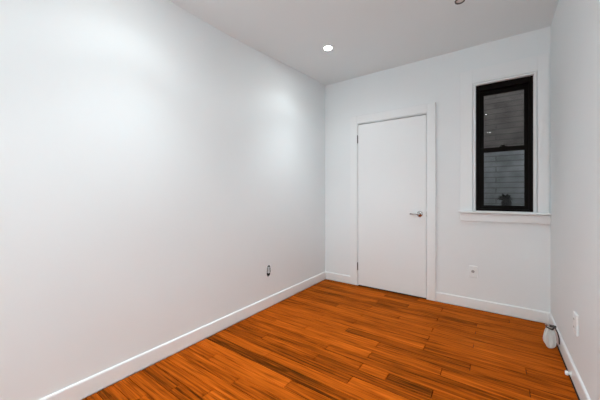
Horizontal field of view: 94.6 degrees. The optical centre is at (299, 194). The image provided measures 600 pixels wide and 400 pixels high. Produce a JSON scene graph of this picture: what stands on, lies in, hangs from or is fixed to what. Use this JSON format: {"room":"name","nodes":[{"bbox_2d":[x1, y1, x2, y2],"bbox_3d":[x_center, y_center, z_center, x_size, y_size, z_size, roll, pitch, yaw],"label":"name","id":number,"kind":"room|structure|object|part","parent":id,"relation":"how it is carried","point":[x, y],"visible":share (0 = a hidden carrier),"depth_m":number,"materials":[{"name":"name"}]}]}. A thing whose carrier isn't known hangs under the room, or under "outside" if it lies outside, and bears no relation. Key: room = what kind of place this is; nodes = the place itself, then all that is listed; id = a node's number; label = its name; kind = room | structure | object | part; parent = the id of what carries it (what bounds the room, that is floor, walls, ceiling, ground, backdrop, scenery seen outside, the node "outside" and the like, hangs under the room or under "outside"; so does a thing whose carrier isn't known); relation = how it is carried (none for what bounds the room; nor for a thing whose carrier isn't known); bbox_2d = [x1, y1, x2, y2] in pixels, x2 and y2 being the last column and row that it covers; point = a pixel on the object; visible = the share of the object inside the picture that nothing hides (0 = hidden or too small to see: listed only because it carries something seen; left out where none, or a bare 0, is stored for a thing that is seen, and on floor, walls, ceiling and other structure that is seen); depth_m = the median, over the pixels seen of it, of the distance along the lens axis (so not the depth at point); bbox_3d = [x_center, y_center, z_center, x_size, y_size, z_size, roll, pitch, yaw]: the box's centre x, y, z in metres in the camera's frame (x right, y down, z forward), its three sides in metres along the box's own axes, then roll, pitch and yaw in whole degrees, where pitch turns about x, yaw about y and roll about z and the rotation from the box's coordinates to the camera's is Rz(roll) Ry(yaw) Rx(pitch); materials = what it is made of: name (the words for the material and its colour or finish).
{"room":"empty bedroom","nodes":[
{"label":"empty bedroom","id":0,"kind":"room"},
{"bbox_2d":[0,0,324,399],"bbox_3d":[-1.077,-0.237,1.882,0.110,2.795,4.775,0,0,35],"label":"wall","id":1,"kind":"structure","parent":0,"point":[155,162],"depth_m":1.78,"materials":[{"name":"white paint"}]},
{"bbox_2d":[39,271,325,399],"bbox_3d":[-0.995,1.097,1.891,0.013,0.097,4.665,0,0,35],"label":"baseboard","id":2,"kind":"structure","parent":1,"relation":"attached to","point":[90,385],"depth_m":1.94,"materials":[{"name":"white paint"}]},
{"bbox_2d":[266,264,270,277],"bbox_3d":[-0.346,0.782,2.867,0.065,0.129,0.078,0,0,35],"label":"electrical box","id":3,"kind":"object","parent":1,"relation":"attached to","point":[268,267],"visible":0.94,"depth_m":2.87,"materials":[{"name":"plastic"}]},
{"bbox_2d":[82,279,579,399],"bbox_3d":[-0.012,1.195,1.294,2.482,0.100,4.999,0,0,35],"label":"floor","id":4,"kind":"structure","parent":0,"point":[330,339],"depth_m":1.93,"materials":[{"name":"orange wood"}]},
{"bbox_2d":[543,323,559,347],"bbox_3d":[1.888,1.057,2.083,0.086,0.176,0.071,0,0,29],"label":"jar","id":5,"kind":"object","parent":4,"relation":"on","point":[549,336],"visible":1,"depth_m":2.07,"materials":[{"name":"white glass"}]},
{"bbox_2d":[169,0,558,85],"bbox_3d":[-0.058,-1.524,1.229,2.402,0.262,4.759,0,0,35],"label":"ceiling","id":6,"kind":"structure","parent":0,"point":[366,37],"depth_m":2.40,"materials":[{"name":"paint"}]},
{"bbox_2d":[323,45,332,50],"bbox_3d":[0.278,-1.458,2.744,0.100,0.017,0.100,0,0,35],"label":"recessed light","id":7,"kind":"object","parent":6,"relation":"in","point":[328,47],"visible":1,"depth_m":2.74,"materials":[{"name":"white"}]},
{"bbox_2d":[455,0,464,4],"bbox_3d":[1.228,-1.492,2.127,0.072,0.019,0.072,0,0,35],"label":"recessed light","id":8,"kind":"object","parent":6,"relation":"in","point":[457,2],"visible":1,"depth_m":2.13,"materials":[{"name":"metal"}]},
{"bbox_2d":[325,26,550,323],"bbox_3d":[1.359,-0.235,3.231,2.528,2.800,0.240,0,0,35],"label":"wall","id":9,"kind":"structure","parent":0,"point":[512,260],"depth_m":2.92,"materials":[{"name":"white paint"}]},
{"bbox_2d":[326,272,349,283],"bbox_3d":[0.504,1.097,3.680,0.368,0.097,0.013,0,0,35],"label":"baseboard","id":10,"kind":"structure","parent":9,"relation":"attached to","point":[329,275],"depth_m":3.67,"materials":[{"name":"white paint"}]},
{"bbox_2d":[350,102,435,300],"bbox_3d":[1.073,0.074,3.301,0.999,2.142,0.196,0,0,35],"label":"door","id":11,"kind":"structure","parent":9,"relation":"in","point":[393,152],"depth_m":3.23,"materials":[{"name":"white paint"}]},
{"bbox_3d":[0.689,0.074,3.541,0.094,2.142,0.027,0,0,35],"label":"casing","id":12,"kind":"part","parent":11,"relation":"part of","materials":[{"name":"white paint"}]},
{"bbox_3d":[1.062,-0.950,3.277,0.820,0.094,0.026,0,0,35],"label":"casing","id":13,"kind":"part","parent":11,"relation":"part of","materials":[{"name":"white paint"}]},
{"bbox_3d":[1.431,0.074,3.016,0.085,2.142,0.027,0,0,35],"label":"casing","id":14,"kind":"part","parent":11,"relation":"part of","materials":[{"name":"white paint"}]},
{"bbox_2d":[469,265,477,277],"bbox_3d":[1.749,0.776,2.794,0.072,0.118,0.022,0,0,35],"label":"wall jack","id":15,"kind":"object","parent":9,"relation":"attached to","point":[473,270],"visible":1,"depth_m":2.79,"materials":[{"name":"white plastic"}]},
{"bbox_2d":[436,292,548,323],"bbox_3d":[1.843,1.097,2.733,0.915,0.097,0.013,0,0,35],"label":"baseboard","id":16,"kind":"structure","parent":9,"relation":"attached to","point":[520,312],"depth_m":2.69,"materials":[{"name":"white paint"}]},
{"bbox_2d":[458,53,551,224],"bbox_3d":[2.023,-0.500,2.786,0.708,1.525,0.438,0,0,35],"label":"window","id":17,"kind":"structure","parent":9,"relation":"in","point":[494,85],"depth_m":2.63,"materials":[{"name":"white paint"}]},
{"bbox_3d":[1.701,-0.541,2.832,0.106,1.443,0.016,0,0,35],"label":"casing","id":18,"kind":"part","parent":17,"relation":"part of","materials":[{"name":"white paint"}]},
{"bbox_2d":[496,194,511,205],"bbox_3d":[2.142,0.057,2.897,0.163,0.146,0.161,0,0,35],"label":"potted plant","id":19,"kind":"object","parent":17,"relation":"on","point":[506,200],"visible":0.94,"depth_m":2.87,"materials":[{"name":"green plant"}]},
{"bbox_3d":[2.153,0.090,2.889,0.094,0.081,0.094,0,0,35],"label":"pot","id":20,"kind":"part","parent":19,"relation":"part of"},
{"bbox_3d":[2.000,-0.736,2.728,0.388,0.614,0.032,0,0,35],"label":"sash","id":21,"kind":"part","parent":17,"relation":"part of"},
{"bbox_3d":[1.976,-0.165,2.696,0.388,0.604,0.032,0,0,35],"label":"sash","id":22,"kind":"part","parent":17,"relation":"part of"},
{"bbox_3d":[1.989,-0.469,2.713,0.450,1.259,0.100,0,0,35],"label":"frame","id":23,"kind":"part","parent":17,"relation":"part of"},
{"bbox_3d":[1.936,0.175,2.664,0.708,0.035,0.138,0,0,35],"label":"sill","id":24,"kind":"part","parent":17,"relation":"part of","materials":[{"name":"white paint"}]},
{"bbox_3d":[1.949,-1.193,2.656,0.501,0.140,0.016,0,0,35],"label":"casing","id":25,"kind":"part","parent":17,"relation":"part of","materials":[{"name":"white paint"}]},
{"bbox_3d":[2.185,-0.541,2.489,0.078,1.443,0.016,0,0,35],"label":"casing","id":26,"kind":"part","parent":17,"relation":"part of","materials":[{"name":"white paint"}]},
{"bbox_2d":[484,90,523,205],"bbox_3d":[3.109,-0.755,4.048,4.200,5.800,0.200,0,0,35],"label":"window pane","id":27,"kind":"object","parent":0,"point":[504,112],"depth_m":4.02,"materials":[{"name":"glass"}]},
{"bbox_2d":[551,0,599,399],"bbox_3d":[0.897,-0.237,0.485,0.110,2.795,4.775,0,0,35],"label":"wall","id":28,"kind":"structure","parent":0,"point":[575,25],"depth_m":1.63,"materials":[{"name":"white paint"}]},
{"bbox_2d":[549,313,590,399],"bbox_3d":[0.879,1.097,0.566,0.013,0.097,4.665,0,0,35],"label":"baseboard","id":29,"kind":"structure","parent":28,"relation":"attached to","point":[581,390],"depth_m":1.73,"materials":[{"name":"white paint"}]},
{"bbox_2d":[565,370,571,376],"bbox_3d":[1.685,1.121,1.742,0.029,0.034,0.034,0,0,35],"label":"door stop","id":30,"kind":"object","parent":29,"relation":"attached to","point":[566,371],"visible":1,"depth_m":1.73,"materials":[{"name":"white paint"}]},
{"bbox_2d":[573,311,578,336],"bbox_3d":[1.655,0.773,1.665,0.015,0.124,0.084,0,0,35],"label":"wall outlet","id":31,"kind":"object","parent":28,"relation":"attached to","point":[575,316],"visible":1,"depth_m":1.64,"materials":[{"name":"white plastic"}]}
]}

